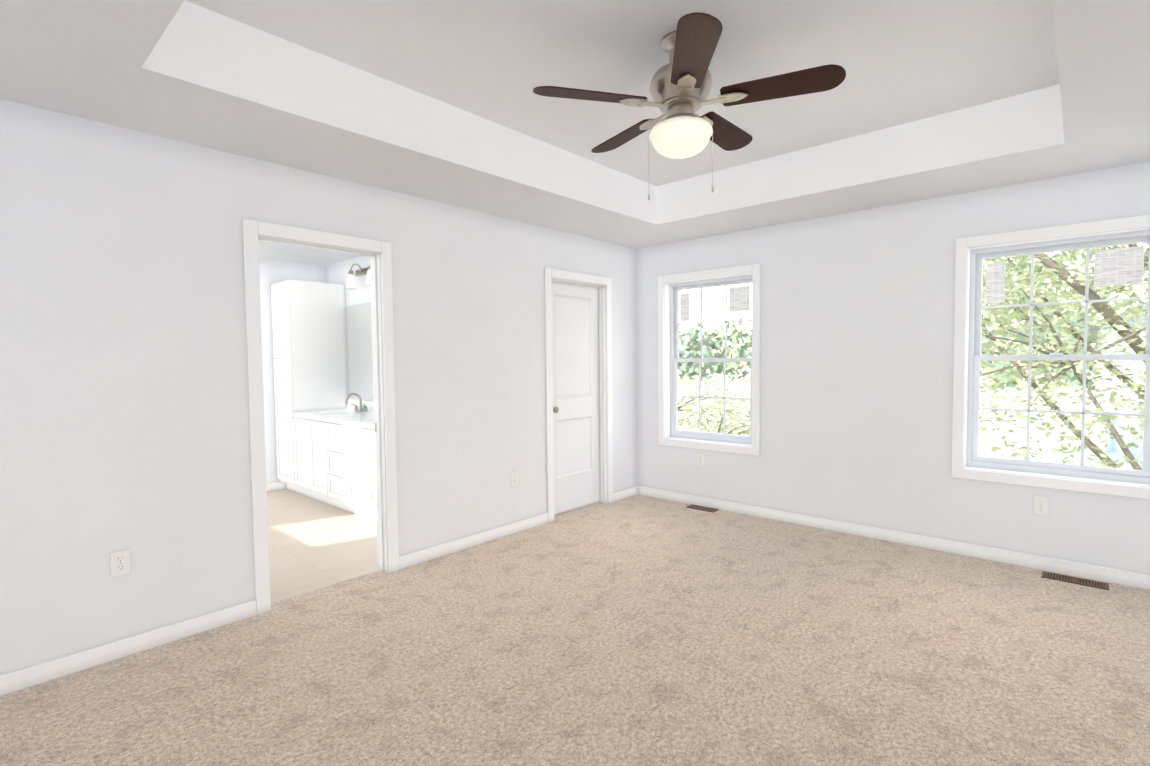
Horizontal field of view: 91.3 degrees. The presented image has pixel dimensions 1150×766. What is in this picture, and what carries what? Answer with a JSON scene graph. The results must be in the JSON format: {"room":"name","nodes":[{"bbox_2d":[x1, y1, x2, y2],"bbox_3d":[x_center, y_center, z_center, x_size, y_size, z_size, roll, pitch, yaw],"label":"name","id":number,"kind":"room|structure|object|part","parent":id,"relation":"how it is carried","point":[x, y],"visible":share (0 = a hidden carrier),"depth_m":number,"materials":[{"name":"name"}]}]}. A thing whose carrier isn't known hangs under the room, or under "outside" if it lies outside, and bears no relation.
{"room":"empty bedroom","nodes":[
{"label":"empty bedroom","id":0,"kind":"room"},
{"bbox_2d":[259,258,325,483],"bbox_3d":[-3.122,-0.317,6.080,0.115,2.900,4.575,2,3,42],"label":"wall","id":1,"kind":"structure","parent":0,"point":[272,271],"depth_m":5.91,"materials":[{"name":"paint"}]},
{"bbox_2d":[267,481,285,491],"bbox_3d":[-3.636,1.124,5.457,0.014,0.084,2.580,2,3,42],"label":"baseboard","id":2,"kind":"structure","parent":1,"relation":"attached to","point":[277,485],"depth_m":5.97,"materials":[{"name":"paint"}]},
{"bbox_2d":[0,99,636,674],"bbox_3d":[-1.007,-0.245,3.872,0.115,2.900,5.035,2,3,42],"label":"wall","id":3,"kind":"structure","parent":0,"point":[124,409],"depth_m":2.77,"materials":[{"name":"paint"}]},
{"bbox_2d":[110,549,130,576],"bbox_3d":[-2.100,0.832,2.597,0.007,0.114,0.070,2,3,42],"label":"electrical outlet","id":4,"kind":"object","parent":3,"relation":"attached to","point":[120,562],"visible":1,"depth_m":2.60,"materials":[{"name":"plastic"}]},
{"bbox_2d":[0,599,256,695],"bbox_3d":[-2.124,1.231,2.578,0.014,0.084,1.215,2,3,42],"label":"baseboard","id":5,"kind":"structure","parent":3,"relation":"attached to","point":[24,678],"depth_m":2.59,"materials":[{"name":"paint"}]},
{"bbox_2d":[242,219,398,614],"bbox_3d":[-1.492,0.206,3.346,0.115,2.055,0.740,2,3,42],"label":"door frame","id":6,"kind":"structure","parent":3,"relation":"attached to","point":[376,296],"depth_m":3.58,"materials":[{"name":"paint"}]},
{"bbox_2d":[399,513,547,569],"bbox_3d":[-0.688,1.148,4.174,0.014,0.084,1.381,2,3,42],"label":"baseboard","id":7,"kind":"structure","parent":3,"relation":"attached to","point":[427,554],"depth_m":4.07,"materials":[{"name":"paint"}]},
{"bbox_2d":[511,470,517,485],"bbox_3d":[-0.474,0.748,4.406,0.007,0.114,0.070,2,3,42],"label":"electrical outlet","id":8,"kind":"object","parent":3,"relation":"attached to","point":[514,478],"visible":1,"depth_m":4.40,"materials":[{"name":"plastic"}]},
{"bbox_2d":[551,281,599,514],"bbox_3d":[0.007,0.124,5.013,0.103,2.020,0.718,2,3,42],"label":"closet door","id":9,"kind":"structure","parent":3,"relation":"in","point":[576,387],"depth_m":5.05,"materials":[{"name":"paint"}]},
{"bbox_3d":[-0.173,0.228,4.790,0.068,0.064,0.064,2,3,42],"label":"knob","id":10,"kind":"part","parent":9,"relation":"part of","materials":[{"name":"silver metal"}]},
{"bbox_2d":[544,268,612,522],"bbox_3d":[0.006,0.119,5.012,0.115,2.055,0.764,2,3,42],"label":"door frame","id":11,"kind":"structure","parent":3,"relation":"attached to","point":[603,394],"depth_m":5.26,"materials":[{"name":"paint"}]},
{"bbox_2d":[613,486,639,501],"bbox_3d":[0.487,1.080,5.481,0.014,0.084,0.390,2,3,42],"label":"baseboard","id":12,"kind":"structure","parent":3,"relation":"attached to","point":[635,490],"depth_m":5.49,"materials":[{"name":"paint"}]},
{"bbox_2d":[326,255,373,400],"bbox_3d":[-1.664,-0.304,5.422,2.935,2.900,0.115,2,3,42],"label":"wall","id":13,"kind":"structure","parent":0,"point":[337,273],"depth_m":5.92,"materials":[{"name":"paint"}]},
{"bbox_2d":[347,264,370,288],"bbox_3d":[-1.932,-1.073,5.425,1.040,0.261,0.173,2,3,42],"label":"sconce","id":14,"kind":"object","parent":13,"relation":"attached to","point":[351,283],"visible":0.48,"depth_m":5.64,"materials":[{"name":"silver metal"}]},
{"bbox_2d":[346,303,373,399],"bbox_3d":[-1.970,-0.319,5.612,1.275,0.980,0.006,2,3,42],"label":"mirror","id":15,"kind":"object","parent":13,"relation":"attached to","point":[359,347],"visible":0.21,"depth_m":5.84,"materials":[{"name":"silver metal"}]},
{"bbox_2d":[347,397,373,408],"bbox_3d":[-1.762,0.242,5.444,1.858,0.100,0.020,2,3,42],"label":"backsplash","id":16,"kind":"structure","parent":13,"relation":"attached to","point":[351,403],"depth_m":5.77,"materials":[{"name":"white"}]},
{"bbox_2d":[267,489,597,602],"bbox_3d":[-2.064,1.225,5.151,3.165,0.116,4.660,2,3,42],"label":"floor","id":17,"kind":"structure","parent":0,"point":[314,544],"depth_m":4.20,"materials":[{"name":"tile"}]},
{"bbox_2d":[271,280,347,494],"bbox_3d":[-2.816,0.043,6.001,0.455,2.180,0.585,2,3,42],"label":"wall","id":18,"kind":"structure","parent":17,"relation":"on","point":[309,338],"depth_m":5.81,"materials":[{"name":"paint"}]},
{"bbox_2d":[293,417,376,521],"bbox_3d":[-1.953,0.749,5.262,1.838,0.815,0.585,2,3,42],"label":"bathroom vanity","id":19,"kind":"object","parent":17,"relation":"on","point":[334,457],"depth_m":5.05,"materials":[{"name":"paint"}]},
{"bbox_2d":[291,409,373,428],"bbox_3d":[-1.956,0.323,5.231,1.858,0.039,0.602,2,3,42],"label":"countertop","id":20,"kind":"structure","parent":19,"relation":"on","point":[364,418],"depth_m":5.24,"materials":[{"name":"white stone"}]},
{"bbox_2d":[345,393,367,411],"bbox_3d":[-2.223,0.193,5.665,0.335,0.187,0.188,2,3,42],"label":"faucet","id":21,"kind":"object","parent":20,"relation":"on","point":[363,408],"depth_m":5.68,"materials":[{"name":"silver metal"}]},
{"bbox_2d":[0,494,1149,765],"bbox_3d":[0.520,1.308,2.522,4.195,0.120,5.120,2,3,42],"label":"floor carpet","id":22,"kind":"object","parent":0,"point":[638,630],"visible":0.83,"depth_m":2.48,"materials":[{"name":"beige carpet"}]},
{"bbox_2d":[686,504,718,512],"bbox_3d":[1.148,1.130,5.068,0.270,0.006,0.115,2,3,42],"label":"floor air vent","id":23,"kind":"object","parent":22,"relation":"on","point":[702,508],"visible":1,"depth_m":5.05,"materials":[{"name":"brown metal"}]},
{"bbox_2d":[1042,571,1108,589],"bbox_3d":[2.996,1.183,3.371,0.300,0.006,0.115,2,3,42],"label":"floor air vent","id":24,"kind":"object","parent":22,"relation":"on","point":[1079,581],"visible":0.98,"depth_m":3.36,"materials":[{"name":"brown metal"}]},
{"bbox_2d":[0,0,1149,264],"bbox_3d":[-0.658,-1.504,3.492,7.190,0.560,5.035,2,3,42],"label":"ceiling","id":25,"kind":"structure","parent":0,"point":[438,100],"depth_m":2.68,"materials":[{"name":"paint"}]},
{"bbox_2d":[533,12,845,199],"bbox_3d":[0.495,-1.153,2.512,1.253,0.690,1.208,2,3,42],"label":"ceiling fan","id":26,"kind":"object","parent":25,"relation":"hanging from","point":[681,85],"visible":1,"depth_m":2.36,"materials":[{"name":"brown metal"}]},
{"bbox_3d":[0.466,-1.068,2.474,0.274,0.136,0.274,2,3,42],"label":"globe","id":27,"kind":"part","parent":26,"relation":"part of","materials":[{"name":"white glass"}]},
{"bbox_3d":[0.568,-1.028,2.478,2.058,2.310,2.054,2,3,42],"label":"chain","id":28,"kind":"part","parent":26,"relation":"part of","materials":[{"name":"silver metal"}]},
{"bbox_2d":[636,161,1149,574],"bbox_3d":[0.984,-0.329,5.357,7.190,2.900,0.160,2,3,42],"label":"wall","id":29,"kind":"structure","parent":0,"point":[857,309],"depth_m":4.14,"materials":[{"name":"paint"}]},
{"bbox_2d":[697,454,703,466],"bbox_3d":[1.151,0.709,5.149,0.070,0.114,0.007,2,3,42],"label":"electrical outlet","id":30,"kind":"object","parent":29,"relation":"attached to","point":[700,460],"visible":1,"depth_m":5.15,"materials":[{"name":"plastic"}]},
{"bbox_2d":[658,264,759,455],"bbox_3d":[1.236,-0.204,5.133,1.013,1.615,0.190,2,3,42],"label":"window","id":31,"kind":"structure","parent":29,"relation":"in","point":[675,288],"depth_m":5.21,"materials":[{"name":"plastic"}]},
{"bbox_2d":[680,285,749,321],"bbox_3d":[1.270,-0.721,5.155,0.707,0.280,0.001,2,3,42],"label":"window sticker","id":32,"kind":"object","parent":31,"relation":"attached to","point":[739,298],"visible":1,"depth_m":5.02,"materials":[{"name":"paper"}]},
{"bbox_2d":[640,486,1149,589],"bbox_3d":[2.064,1.112,4.344,3.880,0.084,0.014,2,3,42],"label":"baseboard","id":33,"kind":"structure","parent":29,"relation":"attached to","point":[1116,576],"depth_m":3.95,"materials":[{"name":"paint"}]},
{"bbox_2d":[1034,496,1048,515],"bbox_3d":[2.940,0.774,3.543,0.070,0.114,0.007,2,3,42],"label":"electrical outlet","id":34,"kind":"object","parent":29,"relation":"attached to","point":[1041,505],"visible":1,"depth_m":3.54,"materials":[{"name":"plastic"}]},
{"bbox_2d":[951,215,1149,498],"bbox_3d":[3.024,-0.154,3.528,1.058,1.615,0.190,2,3,42],"label":"window","id":35,"kind":"structure","parent":29,"relation":"in","point":[976,357],"depth_m":3.62,"materials":[{"name":"plastic"}]},
{"bbox_2d":[985,246,1143,302],"bbox_3d":[3.058,-0.671,3.550,0.752,0.280,0.001,2,3,42],"label":"window sticker","id":36,"kind":"object","parent":35,"relation":"attached to","point":[1119,266],"visible":1,"depth_m":3.40,"materials":[{"name":"paper"}]},
{"label":"outside","id":37,"kind":"structure","parent":0,"visible":0},
{"bbox_2d":[677,368,1142,468],"bbox_3d":[54.118,1.267,65.222,300.000,0.500,280.000,2,3,42],"label":"ground","id":38,"kind":"structure","parent":37,"point":[741,384],"depth_m":36.45,"materials":[{"name":"green plant"}]},
{"bbox_2d":[678,377,749,435],"bbox_3d":[2.829,1.555,13.895,7.860,5.047,6.956,2,3,42],"label":"tree","id":39,"kind":"object","parent":38,"relation":"on","point":[729,413],"depth_m":13.57,"materials":[{"name":"green plant"}]},
{"bbox_2d":[677,297,1099,389],"bbox_3d":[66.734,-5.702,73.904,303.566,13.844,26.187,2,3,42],"label":"tree","id":40,"kind":"object","parent":38,"relation":"on","point":[689,370],"depth_m":101.67,"materials":[{"name":"green plant"}]},
{"bbox_2d":[978,243,1148,469],"bbox_3d":[8.482,-1.297,8.789,8.560,11.029,8.584,2,3,42],"label":"tree","id":41,"kind":"object","parent":38,"relation":"on","point":[1123,329],"depth_m":7.91,"materials":[{"name":"green plant"}]},
{"bbox_2d":[980,242,1148,390],"bbox_3d":[11.546,-1.173,16.895,11.186,10.025,7.645,2,3,42],"label":"tree","id":42,"kind":"object","parent":38,"relation":"on","point":[986,344],"depth_m":14.66,"materials":[{"name":"green plant"}]},
{"bbox_2d":[1089,301,1146,452],"bbox_3d":[30.695,-1.351,25.583,10.800,8.600,10.800,2,3,42],"label":"house","id":43,"kind":"structure","parent":38,"relation":"on","point":[1113,445],"depth_m":24.86,"materials":[{"name":"white"}]}
]}

